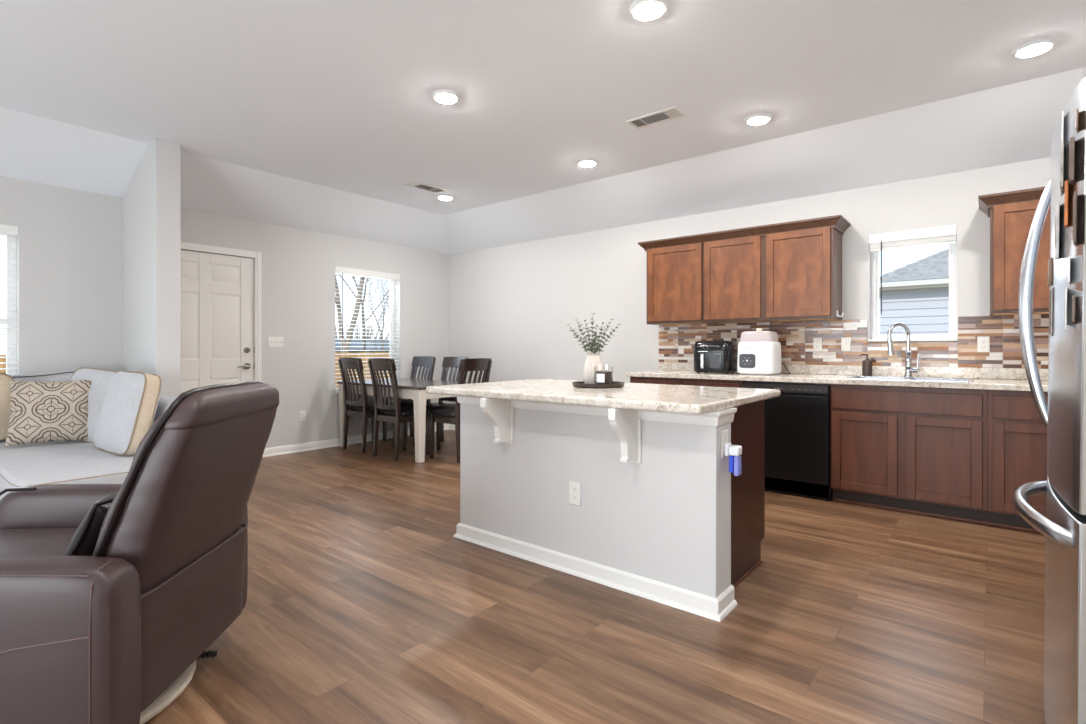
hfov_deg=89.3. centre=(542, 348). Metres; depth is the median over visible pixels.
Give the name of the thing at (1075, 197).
print
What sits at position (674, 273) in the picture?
upper cabinet
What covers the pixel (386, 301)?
bare tree
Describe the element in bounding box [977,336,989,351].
power outlet
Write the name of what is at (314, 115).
ceiling
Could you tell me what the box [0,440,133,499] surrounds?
seat cushion
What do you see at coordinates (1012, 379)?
countertop
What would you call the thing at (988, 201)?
crown molding
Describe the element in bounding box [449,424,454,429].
baseboard
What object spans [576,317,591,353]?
stem
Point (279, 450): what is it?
baseboard
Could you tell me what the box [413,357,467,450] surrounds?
dining chair
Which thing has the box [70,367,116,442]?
cushion
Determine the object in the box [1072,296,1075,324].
magnet
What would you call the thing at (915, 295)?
neighbor house
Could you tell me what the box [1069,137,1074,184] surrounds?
print
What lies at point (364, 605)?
floor
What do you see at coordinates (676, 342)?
backsplash
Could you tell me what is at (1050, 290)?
picture
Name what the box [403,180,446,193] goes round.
ceiling vent
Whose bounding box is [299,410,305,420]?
power outlet
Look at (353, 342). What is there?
shed
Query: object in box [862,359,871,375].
bottle
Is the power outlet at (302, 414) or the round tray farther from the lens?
the power outlet at (302, 414)
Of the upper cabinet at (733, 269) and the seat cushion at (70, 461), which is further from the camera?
the upper cabinet at (733, 269)
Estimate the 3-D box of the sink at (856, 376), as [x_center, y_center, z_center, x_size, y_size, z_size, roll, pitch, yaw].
[2.621,0.300,3.946,0.734,0.174,0.454,0,0,39]
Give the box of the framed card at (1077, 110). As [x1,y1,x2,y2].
[1075,108,1078,132]
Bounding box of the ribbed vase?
[583,355,602,383]
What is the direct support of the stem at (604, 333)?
in the ribbed vase
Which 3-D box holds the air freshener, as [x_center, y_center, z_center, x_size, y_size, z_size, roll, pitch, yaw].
[0.809,0.470,2.340,0.062,0.134,0.052,0,0,39]
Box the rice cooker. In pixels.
[737,328,789,374]
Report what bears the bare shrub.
on the ground
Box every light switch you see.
[268,337,283,347]
[841,337,850,350]
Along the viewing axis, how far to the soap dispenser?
4.32 m
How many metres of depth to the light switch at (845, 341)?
4.55 m
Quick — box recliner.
[0,380,278,723]
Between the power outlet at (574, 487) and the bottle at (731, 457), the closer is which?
the bottle at (731, 457)
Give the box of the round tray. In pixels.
[572,381,624,387]
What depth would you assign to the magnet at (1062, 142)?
1.34 m
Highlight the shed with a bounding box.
[335,338,388,352]
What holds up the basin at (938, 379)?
in the sink at (856, 376)
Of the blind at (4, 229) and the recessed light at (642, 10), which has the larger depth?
the blind at (4, 229)
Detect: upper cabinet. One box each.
[647,243,714,324]
[703,235,771,323]
[764,227,841,321]
[990,200,1050,315]
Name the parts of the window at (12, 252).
sash, frame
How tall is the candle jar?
0.120 m
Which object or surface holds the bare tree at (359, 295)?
on the ground
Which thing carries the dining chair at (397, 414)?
on the floor
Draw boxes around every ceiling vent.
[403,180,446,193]
[626,106,685,128]
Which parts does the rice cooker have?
control panel, lid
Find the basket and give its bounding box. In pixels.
[696,352,724,371]
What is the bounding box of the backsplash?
[659,314,1048,368]
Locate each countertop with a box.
[426,379,780,414]
[626,362,1047,391]
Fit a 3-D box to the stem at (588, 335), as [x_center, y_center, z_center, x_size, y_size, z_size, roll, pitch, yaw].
[0.269,-0.030,3.208,0.063,0.271,0.053,0,0,15]
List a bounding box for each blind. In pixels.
[0,224,18,374]
[335,266,399,391]
[869,225,956,313]
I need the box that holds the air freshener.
[725,442,741,475]
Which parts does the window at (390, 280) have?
frame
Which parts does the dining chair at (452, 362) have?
leg, leg, seat, leg, rail, rail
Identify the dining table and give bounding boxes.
[337,378,480,462]
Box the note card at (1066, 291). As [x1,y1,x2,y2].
[1064,287,1067,328]
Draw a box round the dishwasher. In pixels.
[743,381,832,500]
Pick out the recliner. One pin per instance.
(116, 634)
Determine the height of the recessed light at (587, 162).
0.023 m
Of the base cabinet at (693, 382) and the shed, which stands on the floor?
the base cabinet at (693, 382)
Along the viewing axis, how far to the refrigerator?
1.35 m
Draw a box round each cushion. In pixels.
[0,373,14,440]
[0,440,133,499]
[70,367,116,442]
[92,412,164,556]
[93,371,161,454]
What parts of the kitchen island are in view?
baseboard, trim, shoe molding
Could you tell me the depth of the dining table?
5.57 m
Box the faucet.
[887,322,919,376]
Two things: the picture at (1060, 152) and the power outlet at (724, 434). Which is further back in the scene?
the power outlet at (724, 434)
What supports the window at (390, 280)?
in the wall at (69, 241)
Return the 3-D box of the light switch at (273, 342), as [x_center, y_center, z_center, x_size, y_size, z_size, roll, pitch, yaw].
[-2.818,-0.065,5.809,0.018,0.115,0.162,0,0,39]
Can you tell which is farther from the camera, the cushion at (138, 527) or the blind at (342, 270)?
the blind at (342, 270)
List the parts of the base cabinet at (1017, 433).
drawer, door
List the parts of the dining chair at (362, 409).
leg, rail, rail, seat frame, leg, seat, leg, leg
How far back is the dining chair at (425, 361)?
6.84 m
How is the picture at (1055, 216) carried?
attached to the magnet at (1057, 211)
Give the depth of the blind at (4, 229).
4.24 m
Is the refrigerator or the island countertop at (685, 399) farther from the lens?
the island countertop at (685, 399)
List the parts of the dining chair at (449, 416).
leg, seat, seat frame, leg, rail, leg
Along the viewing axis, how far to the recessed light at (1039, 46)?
2.92 m
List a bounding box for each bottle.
[729,455,733,472]
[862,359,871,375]
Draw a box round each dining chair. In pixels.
[338,357,395,452]
[368,358,430,460]
[383,356,435,444]
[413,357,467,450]
[429,358,491,462]
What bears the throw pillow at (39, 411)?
on the sectional sofa
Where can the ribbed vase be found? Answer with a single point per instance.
(591, 361)
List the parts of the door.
handle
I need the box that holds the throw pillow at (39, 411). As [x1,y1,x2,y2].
[4,379,91,446]
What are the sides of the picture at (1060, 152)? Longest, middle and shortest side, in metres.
0.074 x 0.074 x 0.002 m
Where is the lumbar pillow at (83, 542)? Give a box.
[65,492,117,555]
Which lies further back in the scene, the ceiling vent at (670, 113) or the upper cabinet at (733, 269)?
the upper cabinet at (733, 269)
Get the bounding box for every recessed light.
[431,89,460,103]
[437,194,453,199]
[577,158,597,166]
[629,0,668,20]
[744,113,772,124]
[1011,38,1057,57]
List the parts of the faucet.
gooseneck spout, lever handle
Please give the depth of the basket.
4.77 m
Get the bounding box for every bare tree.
[335,274,364,351]
[338,274,388,351]
[347,276,388,351]
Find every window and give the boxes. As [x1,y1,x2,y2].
[0,234,16,373]
[335,273,394,393]
[868,235,956,341]
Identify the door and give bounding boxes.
[181,242,261,392]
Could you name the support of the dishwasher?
on the floor
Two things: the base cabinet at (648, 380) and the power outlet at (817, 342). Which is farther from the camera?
the base cabinet at (648, 380)
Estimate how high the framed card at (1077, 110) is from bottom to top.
0.044 m
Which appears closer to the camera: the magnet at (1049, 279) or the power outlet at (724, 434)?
the magnet at (1049, 279)
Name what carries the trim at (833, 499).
on the floor
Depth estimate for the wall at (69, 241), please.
5.72 m
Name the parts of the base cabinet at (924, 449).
door, door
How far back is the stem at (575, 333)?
3.19 m
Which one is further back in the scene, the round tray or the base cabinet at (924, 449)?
the base cabinet at (924, 449)
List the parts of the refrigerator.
door handle, drawer handle, photo strip, freezer drawer, door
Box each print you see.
[1060,111,1063,151]
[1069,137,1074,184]
[1073,191,1077,245]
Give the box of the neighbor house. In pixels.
[879,249,948,334]
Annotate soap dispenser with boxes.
[859,354,871,375]
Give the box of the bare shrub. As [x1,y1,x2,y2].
[335,322,387,338]
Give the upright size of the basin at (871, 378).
0.168 m
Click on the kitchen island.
(661, 517)
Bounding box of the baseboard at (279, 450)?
[262,423,448,456]
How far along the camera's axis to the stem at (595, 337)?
3.22 m
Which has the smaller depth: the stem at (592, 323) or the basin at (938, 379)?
the stem at (592, 323)
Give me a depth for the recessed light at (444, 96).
3.49 m
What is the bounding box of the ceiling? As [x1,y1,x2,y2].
[0,0,1085,253]
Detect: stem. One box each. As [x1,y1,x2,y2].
[568,324,589,353]
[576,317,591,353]
[584,320,593,354]
[589,313,597,348]
[591,325,598,352]
[594,322,603,354]
[596,319,613,354]
[598,324,619,354]
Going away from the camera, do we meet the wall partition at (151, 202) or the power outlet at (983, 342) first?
the power outlet at (983, 342)
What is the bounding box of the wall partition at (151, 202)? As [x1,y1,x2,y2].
[122,139,180,396]
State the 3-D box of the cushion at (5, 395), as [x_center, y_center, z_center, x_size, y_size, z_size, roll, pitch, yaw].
[-3.960,0.410,3.682,0.231,0.498,0.635,0,0,38]
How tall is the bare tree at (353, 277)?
7.917 m
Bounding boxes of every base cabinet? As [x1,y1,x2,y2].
[630,377,682,384]
[683,379,743,387]
[831,384,987,521]
[988,390,1047,528]
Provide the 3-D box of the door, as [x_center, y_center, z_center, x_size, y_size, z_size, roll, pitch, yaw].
[-3.280,0.066,5.342,0.210,2.119,1.004,0,0,39]
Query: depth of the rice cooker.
4.57 m
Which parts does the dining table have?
leg, leg, leg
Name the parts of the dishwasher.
control panel, door, kick plate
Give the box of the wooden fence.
[0,352,388,387]
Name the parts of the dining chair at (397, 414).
leg, rail, rail, leg, seat frame, seat, leg, leg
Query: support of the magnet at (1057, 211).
attached to the refrigerator
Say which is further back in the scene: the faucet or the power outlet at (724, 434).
the faucet
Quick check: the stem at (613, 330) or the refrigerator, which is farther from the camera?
the stem at (613, 330)
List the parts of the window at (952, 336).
sill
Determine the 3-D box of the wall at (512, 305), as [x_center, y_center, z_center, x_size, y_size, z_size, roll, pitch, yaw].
[1.381,-0.105,5.591,6.810,2.460,0.160,0,0,39]
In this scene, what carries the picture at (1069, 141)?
attached to the print at (1072, 139)
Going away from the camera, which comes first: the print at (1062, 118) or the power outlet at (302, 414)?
the print at (1062, 118)
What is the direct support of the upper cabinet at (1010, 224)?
attached to the wall at (512, 305)
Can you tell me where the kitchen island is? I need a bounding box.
[453,395,764,621]
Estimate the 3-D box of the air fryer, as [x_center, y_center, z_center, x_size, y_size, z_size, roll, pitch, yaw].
[1.586,0.074,4.950,0.368,0.290,0.496,0,0,33]
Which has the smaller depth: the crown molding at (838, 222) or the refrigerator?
the refrigerator
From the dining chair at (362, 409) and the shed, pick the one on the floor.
the dining chair at (362, 409)
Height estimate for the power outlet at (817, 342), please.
0.115 m
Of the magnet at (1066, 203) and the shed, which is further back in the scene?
the shed
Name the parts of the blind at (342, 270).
ladder cord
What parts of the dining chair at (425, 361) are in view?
leg, seat, leg, leg, rail, leg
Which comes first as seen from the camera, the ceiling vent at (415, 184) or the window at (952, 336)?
the window at (952, 336)
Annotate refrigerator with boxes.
[1013,77,1085,723]
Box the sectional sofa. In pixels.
[0,368,176,499]
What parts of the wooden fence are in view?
fence rail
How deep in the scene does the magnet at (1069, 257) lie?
1.27 m
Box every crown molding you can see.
[638,215,850,251]
[978,187,1044,216]
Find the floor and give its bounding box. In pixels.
[144,430,1045,723]
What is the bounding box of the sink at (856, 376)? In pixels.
[845,375,973,382]
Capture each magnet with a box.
[1047,258,1051,285]
[1054,202,1059,259]
[1060,141,1063,195]
[1064,180,1068,227]
[1068,256,1070,283]
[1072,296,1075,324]
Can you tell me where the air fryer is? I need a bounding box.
[694,340,737,373]
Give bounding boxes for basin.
[855,377,903,380]
[911,378,966,381]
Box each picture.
[1049,290,1050,333]
[1054,216,1055,247]
[1060,152,1060,188]
[1069,141,1069,179]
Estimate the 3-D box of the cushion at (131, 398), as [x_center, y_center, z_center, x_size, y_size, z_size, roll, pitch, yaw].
[-2.641,0.403,3.488,0.614,0.517,0.239,0,0,35]
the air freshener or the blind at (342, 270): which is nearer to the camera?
the air freshener
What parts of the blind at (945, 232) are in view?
rail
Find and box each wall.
[0,176,448,447]
[449,157,1050,403]
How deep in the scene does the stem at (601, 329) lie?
3.20 m
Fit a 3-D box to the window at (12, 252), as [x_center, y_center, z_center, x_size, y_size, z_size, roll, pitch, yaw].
[-4.601,-0.210,3.739,0.182,1.470,1.500,0,0,39]
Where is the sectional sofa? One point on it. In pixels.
(70, 461)
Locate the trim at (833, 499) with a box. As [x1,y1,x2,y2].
[832,498,1039,532]
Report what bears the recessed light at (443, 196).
in the ceiling
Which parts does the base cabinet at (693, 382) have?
drawer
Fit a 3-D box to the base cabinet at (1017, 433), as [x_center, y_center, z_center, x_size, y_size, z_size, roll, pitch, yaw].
[3.188,0.692,3.567,0.472,0.866,0.698,0,0,39]
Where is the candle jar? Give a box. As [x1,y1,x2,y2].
[595,364,612,383]
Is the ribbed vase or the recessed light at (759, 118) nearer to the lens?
the ribbed vase
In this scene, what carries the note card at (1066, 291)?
attached to the refrigerator
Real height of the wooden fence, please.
1.635 m
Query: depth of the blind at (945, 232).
4.28 m
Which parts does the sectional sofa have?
frame, frame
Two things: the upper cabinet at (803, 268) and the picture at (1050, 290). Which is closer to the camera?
the picture at (1050, 290)
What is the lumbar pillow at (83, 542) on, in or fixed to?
on the recliner
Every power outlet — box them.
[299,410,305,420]
[569,481,580,505]
[721,430,727,457]
[813,338,821,350]
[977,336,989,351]
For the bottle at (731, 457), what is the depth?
2.32 m
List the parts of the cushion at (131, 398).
panel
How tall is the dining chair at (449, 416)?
1.027 m

